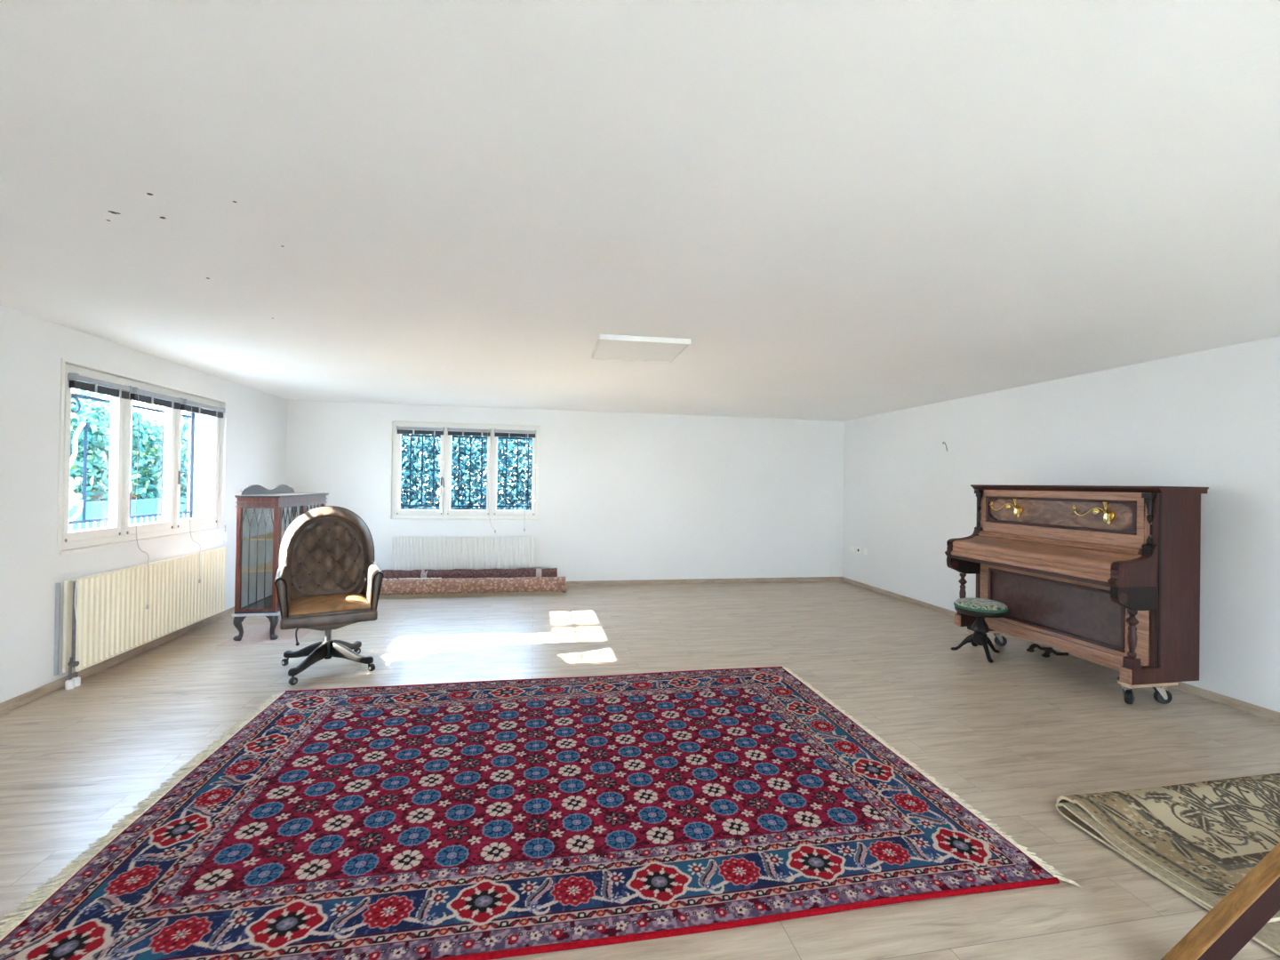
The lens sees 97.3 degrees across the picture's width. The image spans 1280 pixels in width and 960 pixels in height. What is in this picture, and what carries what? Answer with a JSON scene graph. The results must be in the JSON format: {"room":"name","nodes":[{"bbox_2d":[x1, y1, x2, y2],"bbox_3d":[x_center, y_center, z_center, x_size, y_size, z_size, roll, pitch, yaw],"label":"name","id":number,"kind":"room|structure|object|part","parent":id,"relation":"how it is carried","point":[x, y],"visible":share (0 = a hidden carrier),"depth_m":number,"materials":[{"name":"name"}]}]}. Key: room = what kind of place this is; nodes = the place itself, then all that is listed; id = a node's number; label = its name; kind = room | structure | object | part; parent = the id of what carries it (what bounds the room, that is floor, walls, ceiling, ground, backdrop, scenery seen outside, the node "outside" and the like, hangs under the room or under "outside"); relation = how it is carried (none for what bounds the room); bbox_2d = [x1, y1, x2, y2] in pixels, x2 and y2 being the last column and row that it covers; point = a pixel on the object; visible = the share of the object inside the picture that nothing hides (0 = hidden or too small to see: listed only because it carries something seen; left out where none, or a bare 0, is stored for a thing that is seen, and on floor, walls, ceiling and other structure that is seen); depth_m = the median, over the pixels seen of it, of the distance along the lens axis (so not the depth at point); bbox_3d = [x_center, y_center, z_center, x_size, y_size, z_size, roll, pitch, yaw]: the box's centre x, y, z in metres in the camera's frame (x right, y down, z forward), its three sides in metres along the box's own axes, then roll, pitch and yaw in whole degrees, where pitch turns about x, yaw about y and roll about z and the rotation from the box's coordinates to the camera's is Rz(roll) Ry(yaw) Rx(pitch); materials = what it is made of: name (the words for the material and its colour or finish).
{"room":"music room","nodes":[
{"label":"music room","id":0,"kind":"room"},
{"bbox_2d":[0,304,287,703],"bbox_3d":[-3.625,0.173,1.752,0.320,2.400,11.411,1,0,-11],"label":"wall","id":1,"kind":"structure","parent":0,"point":[32,348],"depth_m":3.66,"materials":[{"name":"paint"}]},
{"bbox_2d":[53,583,60,675],"bbox_3d":[-3.826,0.978,3.699,0.022,0.605,0.016,1,0,-11],"label":"pipe","id":2,"kind":"object","parent":1,"relation":"attached to","point":[57,617],"depth_m":3.69,"materials":[{"name":"white metal"}]},
{"bbox_2d":[0,606,234,714],"bbox_3d":[-3.479,1.344,1.776,0.014,0.064,10.771,1,0,-11],"label":"baseboard","id":3,"kind":"structure","parent":1,"relation":"attached to","point":[12,703],"depth_m":4.11,"materials":[{"name":"brown wood"}]},
{"bbox_2d":[56,358,227,555],"bbox_3d":[-4.166,-0.153,4.668,0.392,1.300,2.026,1,0,-11],"label":"window","id":4,"kind":"structure","parent":1,"relation":"in","point":[119,529],"depth_m":4.35,"materials":[{"name":"white paint"}]},
{"bbox_2d":[68,422,108,530],"bbox_3d":[-4.202,-0.032,4.268,0.066,0.800,0.383,1,0,-11],"label":"window grille","id":5,"kind":"object","parent":4,"relation":"attached to","point":[73,500],"depth_m":4.22,"materials":[{"name":"metal"}]},
{"bbox_2d":[71,392,111,413],"bbox_3d":[-4.194,-0.562,4.272,0.066,0.142,0.384,1,0,-11],"label":"window grille","id":6,"kind":"object","parent":4,"relation":"attached to","point":[73,396],"depth_m":4.21,"materials":[{"name":"metal"}]},
{"bbox_3d":[-3.935,-0.154,4.038,0.059,1.152,0.539,1,0,-11],"label":"sash frame","id":7,"kind":"part","parent":4,"relation":"part of","materials":[{"name":"white paint"}]},
{"bbox_2d":[67,372,132,399],"bbox_3d":[-3.869,-0.666,4.053,0.054,0.106,0.541,1,0,-11],"label":"blind","id":8,"kind":"object","parent":4,"relation":"attached to","point":[92,384],"visible":1,"depth_m":4.00,"materials":[{"name":"grey metal"}]},
{"bbox_2d":[128,399,133,492],"bbox_3d":[-3.914,-0.263,4.335,0.018,0.720,0.018,1,0,-33],"label":"tilt wand","id":9,"kind":"object","parent":4,"relation":"hanging from","point":[132,400],"visible":1,"depth_m":4.33,"materials":[{"name":"white plastic"}]},
{"bbox_2d":[129,426,164,523],"bbox_3d":[-4.319,-0.055,4.901,0.066,0.851,0.422,1,0,-11],"label":"window grille","id":10,"kind":"object","parent":4,"relation":"attached to","point":[159,514],"depth_m":5.11,"materials":[{"name":"metal"}]},
{"bbox_3d":[-4.046,-0.153,4.634,0.059,1.152,0.586,1,0,-11],"label":"sash frame","id":11,"kind":"part","parent":4,"relation":"part of","materials":[{"name":"white paint"}]},
{"bbox_2d":[132,404,164,413],"bbox_3d":[-4.311,-0.618,4.905,0.066,0.026,0.402,1,0,-11],"label":"window grille","id":12,"kind":"object","parent":4,"relation":"attached to","point":[133,405],"depth_m":4.95,"materials":[{"name":"metal"}]},
{"bbox_2d":[129,387,183,609],"bbox_3d":[-3.943,0.145,4.653,0.154,1.724,0.590,1,0,-11],"label":"blind","id":13,"kind":"object","parent":4,"relation":"attached to","point":[151,398],"visible":0.95,"depth_m":4.53,"materials":[{"name":"grey metal"}]},
{"bbox_3d":[-3.869,0.144,4.388,0.095,1.668,0.006,1,0,-11],"label":"cord","id":14,"kind":"part","parent":13,"relation":"part of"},
{"bbox_3d":[-4.061,-0.011,5.011,0.030,0.140,0.073,1,0,43],"label":"handle","id":15,"kind":"part","parent":4,"relation":"part of","materials":[{"name":"grey metal"}]},
{"bbox_2d":[179,412,194,519],"bbox_3d":[-4.421,-0.146,5.459,0.066,1.034,0.209,1,0,-11],"label":"window grille","id":16,"kind":"object","parent":4,"relation":"attached to","point":[192,442],"depth_m":5.59,"materials":[{"name":"metal"}]},
{"bbox_3d":[-4.167,-0.151,5.285,0.059,1.152,0.649,1,0,-11],"label":"sash frame","id":17,"kind":"part","parent":4,"relation":"part of","materials":[{"name":"white paint"}]},
{"bbox_2d":[180,399,225,583],"bbox_3d":[-4.063,0.106,5.302,0.154,1.644,0.651,1,0,-11],"label":"blind","id":18,"kind":"object","parent":4,"relation":"attached to","point":[195,407],"visible":0.98,"depth_m":5.17,"materials":[{"name":"grey metal"}]},
{"bbox_3d":[-3.994,0.106,5.066,0.095,1.588,0.006,1,0,-11],"label":"cord","id":19,"kind":"part","parent":18,"relation":"part of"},
{"bbox_2d":[223,417,226,489],"bbox_3d":[-4.158,-0.259,5.646,0.018,0.720,0.018,1,0,-33],"label":"tilt wand","id":20,"kind":"object","parent":4,"relation":"hanging from","point":[225,436],"visible":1,"depth_m":5.64,"materials":[{"name":"white plastic"}]},
{"bbox_2d":[62,546,226,689],"bbox_3d":[-3.947,1.020,4.623,0.122,0.727,1.862,1,0,-11],"label":"panel radiator","id":21,"kind":"object","parent":1,"relation":"attached to","point":[106,616],"visible":1,"depth_m":4.28,"materials":[{"name":"beige metal"}]},
{"bbox_3d":[-3.977,0.974,4.631,0.018,0.608,1.835,1,0,-11],"label":"panel","id":22,"kind":"part","parent":21,"relation":"part of","materials":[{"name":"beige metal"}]},
{"bbox_2d":[69,547,220,580],"bbox_3d":[-3.944,0.670,4.649,0.043,0.010,1.815,1,0,-11],"label":"grille","id":23,"kind":"object","parent":21,"relation":"attached to","point":[140,567],"depth_m":4.41,"materials":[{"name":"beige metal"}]},
{"bbox_2d":[224,525,227,542],"bbox_3d":[-4.194,0.541,5.703,0.015,0.170,0.044,1,0,-11],"label":"strap","id":24,"kind":"object","parent":1,"relation":"attached to","point":[225,532],"visible":1,"depth_m":5.70,"materials":[{"name":"white plastic"}]},
{"bbox_2d":[285,400,844,581],"bbox_3d":[-0.729,0.251,7.931,7.634,2.400,0.320,1,0,-11],"label":"wall","id":25,"kind":"structure","parent":0,"point":[624,496],"depth_m":7.90,"materials":[{"name":"paint"}]},
{"bbox_2d":[391,536,535,570],"bbox_3d":[-2.319,1.080,7.408,1.827,0.687,0.122,1,0,-11],"label":"panel radiator","id":26,"kind":"object","parent":25,"relation":"attached to","point":[410,553],"visible":0.62,"depth_m":7.37,"materials":[{"name":"white metal"}]},
{"bbox_2d":[388,419,542,520],"bbox_3d":[-2.323,-0.113,7.640,1.946,1.310,0.392,1,0,-11],"label":"window","id":27,"kind":"structure","parent":25,"relation":"in","point":[444,513],"depth_m":7.48,"materials":[{"name":"white paint"}]},
{"bbox_2d":[400,434,440,506],"bbox_3d":[-2.971,-0.127,7.637,0.498,0.968,0.024,1,0,-11],"label":"window grille","id":28,"kind":"object","parent":27,"relation":"attached to","point":[410,494],"depth_m":7.63,"materials":[{"name":"metal"}]},
{"bbox_2d":[396,425,444,435],"bbox_3d":[-2.869,-0.643,7.365,0.591,0.106,0.054,1,0,-11],"label":"blind","id":29,"kind":"object","parent":27,"relation":"attached to","point":[416,430],"visible":1,"depth_m":7.36,"materials":[{"name":"grey metal"}]},
{"bbox_3d":[-2.889,-0.125,7.421,0.589,1.162,0.059,1,0,-11],"label":"sash frame","id":30,"kind":"part","parent":27,"relation":"part of","materials":[{"name":"white paint"}]},
{"bbox_3d":[-2.603,0.025,7.416,0.073,0.140,0.030,1,0,43],"label":"handle","id":31,"kind":"part","parent":27,"relation":"part of","materials":[{"name":"grey metal"}]},
{"bbox_3d":[-2.284,-0.115,7.533,0.553,1.162,0.059,1,0,-11],"label":"sash frame","id":32,"kind":"part","parent":27,"relation":"part of","materials":[{"name":"white paint"}]},
{"bbox_2d":[450,435,487,507],"bbox_3d":[-2.351,-0.115,7.752,0.463,0.972,0.024,1,0,-11],"label":"window grille","id":33,"kind":"object","parent":27,"relation":"attached to","point":[459,489],"depth_m":7.75,"materials":[{"name":"metal"}]},
{"bbox_2d":[447,427,495,532],"bbox_3d":[-2.232,0.006,7.475,0.644,1.384,0.069,1,0,-11],"label":"blind","id":34,"kind":"object","parent":27,"relation":"attached to","point":[476,432],"visible":1,"depth_m":7.47,"materials":[{"name":"grey metal"}]},
{"bbox_3d":[-1.698,-0.105,7.642,0.552,1.162,0.059,1,0,-11],"label":"sash frame","id":35,"kind":"part","parent":27,"relation":"part of","materials":[{"name":"white paint"}]},
{"bbox_2d":[496,437,532,507],"bbox_3d":[-1.748,-0.106,7.864,0.463,0.970,0.024,1,0,-11],"label":"window grille","id":36,"kind":"object","parent":27,"relation":"attached to","point":[506,495],"depth_m":7.86,"materials":[{"name":"metal"}]},
{"bbox_2d":[494,429,535,531],"bbox_3d":[-1.688,0.005,7.575,0.554,1.364,0.069,1,0,-11],"label":"blind","id":37,"kind":"object","parent":27,"relation":"attached to","point":[504,433],"visible":1,"depth_m":7.57,"materials":[{"name":"grey metal"}]},
{"bbox_3d":[-1.544,0.008,7.576,0.006,1.308,0.012,1,0,-11],"label":"cord","id":38,"kind":"part","parent":37,"relation":"part of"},
{"bbox_2d":[566,576,841,585],"bbox_3d":[-0.716,1.420,7.760,7.606,0.062,0.014,1,0,-11],"label":"baseboard","id":39,"kind":"structure","parent":25,"relation":"attached to","point":[799,579],"depth_m":8.05,"materials":[{"name":"brown wood"}]},
{"bbox_2d":[0,0,1279,421],"bbox_3d":[0.305,-1.062,2.486,8.274,0.200,11.411,1,0,-11],"label":"ceiling","id":40,"kind":"structure","parent":0,"point":[845,210],"depth_m":1.88,"materials":[{"name":"paint"}]},
{"bbox_2d":[592,333,690,363],"bbox_3d":[-0.012,-0.941,4.069,0.620,0.036,0.620,1,0,-10],"label":"recessed light","id":41,"kind":"object","parent":40,"relation":"in","point":[608,347],"visible":1,"depth_m":3.96,"materials":[{"name":"white plastic"}]},
{"bbox_2d":[0,580,1279,959],"bbox_3d":[0.265,1.497,2.472,8.274,0.120,11.411,1,0,-11],"label":"floor","id":42,"kind":"structure","parent":0,"point":[1022,731],"depth_m":3.35,"materials":[{"name":"brown wood"}]},
{"bbox_2d":[216,614,312,646],"bbox_3d":[-3.381,1.395,5.425,0.580,0.004,1.330,1,0,-11],"label":"floor mat","id":43,"kind":"object","parent":42,"relation":"on","point":[260,634],"visible":0.48,"depth_m":5.04,"materials":[{"name":"fabric"}]},
{"bbox_2d":[232,484,329,640],"bbox_3d":[-3.420,0.723,5.442,0.364,1.353,1.197,1,0,-11],"label":"display cabinet","id":44,"kind":"object","parent":43,"relation":"on","point":[264,516],"visible":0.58,"depth_m":4.97,"materials":[{"name":"wood"}]},
{"bbox_3d":[-3.466,0.682,4.870,0.036,0.903,0.036,1,0,-11],"label":"corner post","id":45,"kind":"part","parent":44,"relation":"part of","materials":[{"name":"brown wood"}]},
{"bbox_3d":[-3.454,1.275,4.892,0.113,0.242,0.112,1,0,-11],"label":"leg","id":46,"kind":"part","parent":44,"relation":"part of","materials":[{"name":"brown wood"}]},
{"bbox_3d":[-3.331,1.125,4.892,0.253,0.021,0.024,1,0,-11],"label":"panel rail","id":47,"kind":"part","parent":44,"relation":"part of","materials":[{"name":"brown wood"}]},
{"bbox_3d":[-3.429,1.166,5.440,0.357,0.022,1.185,1,0,-11],"label":"moulding","id":48,"kind":"part","parent":44,"relation":"part of","materials":[{"name":"wood"}]},
{"bbox_2d":[241,560,272,572],"bbox_3d":[-3.432,0.797,5.440,0.275,0.012,1.073,1,0,-11],"label":"shelf","id":49,"kind":"object","parent":44,"relation":"attached to","point":[268,564],"depth_m":5.04,"materials":[{"name":"brown wood"}]},
{"bbox_3d":[-3.317,0.239,4.897,0.253,0.012,0.024,1,0,-11],"label":"panel rail","id":50,"kind":"part","parent":44,"relation":"part of","materials":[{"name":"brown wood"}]},
{"bbox_2d":[242,530,284,540],"bbox_3d":[-3.428,0.520,5.441,0.275,0.012,1.073,1,0,-11],"label":"shelf","id":51,"kind":"object","parent":44,"relation":"attached to","point":[269,533],"depth_m":5.08,"materials":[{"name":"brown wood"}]},
{"bbox_2d":[240,506,293,607],"bbox_3d":[-3.570,0.680,5.415,0.002,0.877,1.085,1,0,-11],"label":"glass door","id":52,"kind":"structure","parent":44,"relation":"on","point":[244,525],"depth_m":5.17,"materials":[{"name":"clear glass"}]},
{"bbox_3d":[-3.220,1.279,4.936,0.113,0.242,0.112,1,0,-11],"label":"leg","id":53,"kind":"part","parent":44,"relation":"part of","materials":[{"name":"brown wood"}]},
{"bbox_3d":[-3.182,0.687,4.923,0.036,0.903,0.036,1,0,-11],"label":"corner post","id":54,"kind":"part","parent":44,"relation":"part of","materials":[{"name":"brown wood"}]},
{"bbox_3d":[-3.407,0.186,5.446,0.355,0.104,1.197,1,0,-11],"label":"cornice","id":55,"kind":"part","parent":44,"relation":"part of","materials":[{"name":"brown wood"}]},
{"bbox_3d":[-3.227,0.687,5.206,0.028,0.903,0.534,1,0,-11],"label":"door frame","id":56,"kind":"part","parent":44,"relation":"part of","materials":[{"name":"brown wood"}]},
{"bbox_3d":[-3.669,0.685,5.960,0.036,0.903,0.036,1,0,-11],"label":"corner post","id":57,"kind":"part","parent":44,"relation":"part of","materials":[{"name":"brown wood"}]},
{"bbox_3d":[-3.325,0.689,5.733,0.028,0.903,0.534,1,0,-11],"label":"door frame","id":58,"kind":"part","parent":44,"relation":"part of","materials":[{"name":"brown wood"}]},
{"bbox_2d":[274,505,383,685],"bbox_3d":[-2.354,0.807,4.264,0.672,1.198,0.796,1,0,-31],"label":"swivel armchair","id":59,"kind":"object","parent":42,"relation":"on","point":[328,578],"visible":1,"depth_m":4.30,"materials":[{"name":"leather"}]},
{"bbox_3d":[-2.537,0.819,4.011,0.097,0.362,0.518,1,0,-31],"label":"armrest","id":60,"kind":"part","parent":59,"relation":"part of","materials":[{"name":"leather"}]},
{"bbox_3d":[-2.345,1.082,3.986,0.044,0.117,0.244,1,0,10],"label":"tilt lever","id":61,"kind":"part","parent":59,"relation":"part of","materials":[{"name":"metal"}]},
{"bbox_3d":[-2.521,1.275,4.239,0.330,0.142,0.052,1,0,9],"label":"leg","id":62,"kind":"part","parent":59,"relation":"part of","materials":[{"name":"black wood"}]},
{"bbox_3d":[-2.361,1.276,4.015,0.052,0.142,0.330,1,0,9],"label":"leg","id":63,"kind":"part","parent":59,"relation":"part of","materials":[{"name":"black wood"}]},
{"bbox_3d":[-2.463,0.595,4.452,0.658,0.771,0.359,1,0,-31],"label":"backrest","id":64,"kind":"part","parent":59,"relation":"part of","materials":[{"name":"leather"}]},
{"bbox_3d":[-2.294,0.966,4.160,0.596,0.092,0.555,1,0,-31],"label":"seat rail","id":65,"kind":"part","parent":59,"relation":"part of","materials":[{"name":"leather"}]},
{"bbox_2d":[288,593,370,615],"bbox_3d":[-2.295,0.920,4.162,0.544,0.093,0.524,1,0,-31],"label":"seat cushion","id":66,"kind":"object","parent":59,"relation":"on","point":[299,604],"depth_m":4.04,"materials":[{"name":"leather"}]},
{"bbox_3d":[-2.297,1.279,4.399,0.052,0.142,0.330,1,0,9],"label":"leg","id":67,"kind":"part","parent":59,"relation":"part of","materials":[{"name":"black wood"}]},
{"bbox_3d":[-2.136,1.280,4.175,0.330,0.142,0.052,1,0,9],"label":"leg","id":68,"kind":"part","parent":59,"relation":"part of","materials":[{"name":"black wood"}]},
{"bbox_3d":[-2.045,0.828,4.307,0.097,0.362,0.518,1,0,-31],"label":"armrest","id":69,"kind":"part","parent":59,"relation":"part of","materials":[{"name":"leather"}]},
{"bbox_2d":[381,568,557,579],"bbox_3d":[-2.138,1.285,7.236,2.262,0.291,0.241,1,0,-11],"label":"rolled rug","id":70,"kind":"object","parent":42,"relation":"on","point":[495,572],"visible":0.34,"depth_m":7.16,"materials":[{"name":"brown fabric"}]},
{"bbox_2d":[378,576,566,599],"bbox_3d":[-2.168,1.312,6.954,2.480,0.212,0.268,1,0,-11],"label":"rolled rug","id":71,"kind":"object","parent":42,"relation":"on","point":[404,588],"visible":0.84,"depth_m":6.91,"materials":[{"name":"beige fabric"}]},
{"bbox_2d":[0,666,1081,959],"bbox_3d":[-0.416,1.414,2.869,3.635,0.036,2.419,1,0,-11],"label":"rug","id":72,"kind":"object","parent":42,"relation":"on","point":[495,819],"visible":1,"depth_m":2.27,"materials":[{"name":"red fabric"}]},
{"bbox_2d":[951,597,1008,663],"bbox_3d":[2.908,1.260,4.793,0.419,0.462,0.411,1,0,-11],"label":"stool","id":73,"kind":"object","parent":42,"relation":"on","point":[981,609],"visible":1,"depth_m":4.74,"materials":[{"name":"fabric"}]},
{"bbox_3d":[2.799,1.404,4.876,0.190,0.171,0.036,1,0,39],"label":"leg","id":74,"kind":"part","parent":73,"relation":"part of","materials":[{"name":"brown wood"}]},
{"bbox_3d":[2.901,1.055,4.798,0.388,0.052,0.388,1,0,-11],"label":"seat","id":75,"kind":"part","parent":73,"relation":"part of","materials":[{"name":"fabric"}]},
{"bbox_3d":[2.900,1.110,4.798,0.388,0.058,0.388,1,0,-11],"label":"seat frame","id":76,"kind":"part","parent":73,"relation":"part of","materials":[{"name":"green fabric"}]},
{"bbox_3d":[2.875,1.404,4.673,0.036,0.171,0.190,1,0,9],"label":"leg","id":77,"kind":"part","parent":73,"relation":"part of","materials":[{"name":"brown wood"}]},
{"bbox_3d":[3.012,1.407,4.840,0.190,0.171,0.036,1,0,-21],"label":"leg","id":78,"kind":"part","parent":73,"relation":"part of","materials":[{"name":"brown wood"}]},
{"bbox_2d":[967,626,1007,646],"bbox_3d":[3.136,1.411,5.075,0.395,0.170,0.100,1,0,-11],"label":"dolly","id":79,"kind":"object","parent":42,"relation":"on","point":[1000,640],"visible":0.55,"depth_m":5.06,"materials":[{"name":"brown wood"}]},
{"bbox_2d":[1117,676,1177,704],"bbox_3d":[3.380,1.408,3.762,0.395,0.170,0.100,1,0,-11],"label":"dolly","id":80,"kind":"object","parent":42,"relation":"on","point":[1161,695],"visible":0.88,"depth_m":3.74,"materials":[{"name":"brown wood"}]},
{"bbox_2d":[944,484,1208,685],"bbox_3d":[3.238,0.696,4.414,0.690,1.308,1.598,1,0,-11],"label":"upright piano","id":81,"kind":"object","parent":80,"relation":"on","point":[1108,576],"visible":0.94,"depth_m":4.00,"materials":[{"name":"brown wood"}]},
{"bbox_3d":[3.253,0.703,5.176,0.350,1.246,0.038,1,0,-11],"label":"panel","id":82,"kind":"part","parent":81,"relation":"part of","materials":[{"name":"brown wood"}]},
{"bbox_2d":[974,520,982,535],"bbox_3d":[3.078,0.440,5.120,0.048,0.140,0.084,1,0,-11],"label":"pendant","id":83,"kind":"object","parent":81,"relation":"attached to","point":[978,530],"depth_m":5.11,"materials":[{"name":"brown wood"}]},
{"bbox_3d":[3.090,0.231,4.799,0.026,0.071,0.179,1,0,-35],"label":"arm","id":84,"kind":"part","parent":81,"relation":"part of","materials":[{"name":"gold metal"}]},
{"bbox_3d":[3.149,0.230,4.724,0.044,0.145,0.043,1,0,-11],"label":"hinge post","id":85,"kind":"part","parent":81,"relation":"part of","materials":[{"name":"gold metal"}]},
{"bbox_3d":[3.180,0.269,4.730,0.014,0.091,0.072,1,0,-11],"label":"plate","id":86,"kind":"part","parent":81,"relation":"part of","materials":[{"name":"gold metal"}]},
{"bbox_3d":[3.215,0.982,4.433,0.032,0.404,1.179,1,0,-11],"label":"panel moulding","id":87,"kind":"part","parent":81,"relation":"part of","materials":[{"name":"brown wood"}]},
{"bbox_3d":[3.242,0.982,4.438,0.032,0.388,1.167,1,0,-11],"label":"panel","id":88,"kind":"part","parent":81,"relation":"part of","materials":[{"name":"brown wood"}]},
{"bbox_2d":[978,530,1141,554],"bbox_3d":[3.206,0.479,4.409,0.070,0.044,1.366,1,0,-11],"label":"lid","id":89,"kind":"object","parent":81,"relation":"attached to","point":[1102,547],"depth_m":4.27,"materials":[{"name":"brown wood"}]},
{"bbox_3d":[3.258,0.258,4.428,0.028,0.232,1.284,1,0,-11],"label":"panel","id":90,"kind":"part","parent":81,"relation":"part of","materials":[{"name":"brown wood"}]},
{"bbox_3d":[3.230,0.258,4.423,0.034,0.232,1.284,1,0,-11],"label":"panel moulding","id":91,"kind":"part","parent":81,"relation":"part of","materials":[{"name":"brown wood"}]},
{"bbox_3d":[3.249,0.272,4.417,0.050,0.372,1.360,1,0,-11],"label":"frame","id":92,"kind":"part","parent":81,"relation":"part of","materials":[{"name":"brown wood"}]},
{"bbox_3d":[3.238,0.964,4.414,0.050,0.524,1.430,1,0,-11],"label":"frame","id":93,"kind":"part","parent":81,"relation":"part of","materials":[{"name":"brown wood"}]},
{"bbox_3d":[3.214,1.260,4.408,0.070,0.098,1.430,1,0,-11],"label":"rail","id":94,"kind":"part","parent":81,"relation":"part of","materials":[{"name":"brown wood"}]},
{"bbox_2d":[1071,504,1078,511],"bbox_3d":[3.178,0.207,4.120,0.044,0.050,0.043,1,0,-11],"label":"candle cup","id":95,"kind":"object","parent":81,"relation":"on","point":[1074,508],"depth_m":4.11,"materials":[{"name":"gold metal"}]},
{"bbox_3d":[3.229,0.229,4.052,0.026,0.071,0.179,1,0,-35],"label":"arm","id":96,"kind":"part","parent":81,"relation":"part of","materials":[{"name":"gold metal"}]},
{"bbox_3d":[3.389,0.066,4.444,0.404,0.044,1.598,1,0,-11],"label":"lid","id":97,"kind":"part","parent":81,"relation":"part of","materials":[{"name":"brown wood"}]},
{"bbox_3d":[3.288,0.228,3.977,0.044,0.145,0.043,1,0,-11],"label":"hinge post","id":98,"kind":"part","parent":81,"relation":"part of","materials":[{"name":"gold metal"}]},
{"bbox_3d":[3.319,0.267,3.983,0.014,0.091,0.072,1,0,-11],"label":"plate","id":99,"kind":"part","parent":81,"relation":"part of","materials":[{"name":"gold metal"}]},
{"bbox_2d":[1141,536,1156,555],"bbox_3d":[3.342,0.436,3.699,0.048,0.140,0.084,1,0,-11],"label":"pendant","id":100,"kind":"object","parent":81,"relation":"attached to","point":[1148,543],"depth_m":3.69,"materials":[{"name":"brown wood"}]},
{"bbox_3d":[3.526,0.700,3.709,0.350,1.246,0.038,1,0,-11],"label":"panel","id":101,"kind":"part","parent":81,"relation":"part of","materials":[{"name":"brown wood"}]},
{"bbox_2d":[1055,773,1279,955],"bbox_3d":[2.790,1.426,2.186,1.830,0.094,0.946,1,0,-11],"label":"carpet","id":102,"kind":"object","parent":42,"relation":"on","point":[1202,839],"visible":0.91,"depth_m":2.30,"materials":[{"name":"beige fabric"}]},
{"bbox_2d":[1160,841,1279,959],"bbox_3d":[2.842,0.662,1.911,2.754,1.675,0.051,1,0,-13],"label":"wooden pole","id":103,"kind":"object","parent":42,"relation":"on","point":[1224,931],"visible":1,"depth_m":1.64,"materials":[{"name":"brown wood"}]},
{"bbox_2d":[841,336,1279,711],"bbox_3d":[4.194,0.302,3.205,0.320,2.400,11.411,1,0,-11],"label":"wall","id":104,"kind":"structure","parent":0,"point":[1211,418],"depth_m":4.46,"materials":[{"name":"paint"}]},
{"bbox_2d":[841,576,1279,722],"bbox_3d":[4.012,1.468,3.168,0.014,0.062,10.771,1,0,-11],"label":"baseboard","id":105,"kind":"structure","parent":104,"relation":"attached to","point":[1252,708],"depth_m":3.95,"materials":[{"name":"brown wood"}]},
{"label":"outside","id":106,"kind":"structure","parent":0,"visible":0},
{"bbox_3d":[-7.229,1.844,11.366,70.000,0.250,65.000,1,0,-11],"label":"ground","id":107,"kind":"structure","parent":106,"visible":0},
{"bbox_2d":[68,497,187,530],"bbox_3d":[-9.336,1.029,11.831,0.100,1.340,8.680,1,0,-11],"label":"fence","id":108,"kind":"object","parent":107,"relation":"on","point":[94,509],"visible":0.1,"depth_m":9.40,"materials":[{"name":"blue paint"}]},
{"bbox_2d":[69,390,188,502],"bbox_3d":[-11.400,-0.001,12.632,1.640,3.558,12.211,1,0,-11],"label":"hedge","id":109,"kind":"object","parent":107,"relation":"on","point":[148,453],"visible":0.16,"depth_m":11.26,"materials":[{"name":"green plant"}]},
{"bbox_2d":[180,411,535,517],"bbox_3d":[-3.961,0.153,10.910,8.320,3.339,1.242,1,0,-11],"label":"hedge","id":110,"kind":"object","parent":107,"relation":"on","point":[428,441],"visible":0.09,"depth_m":10.69,"materials":[{"name":"green plant"}]}
]}

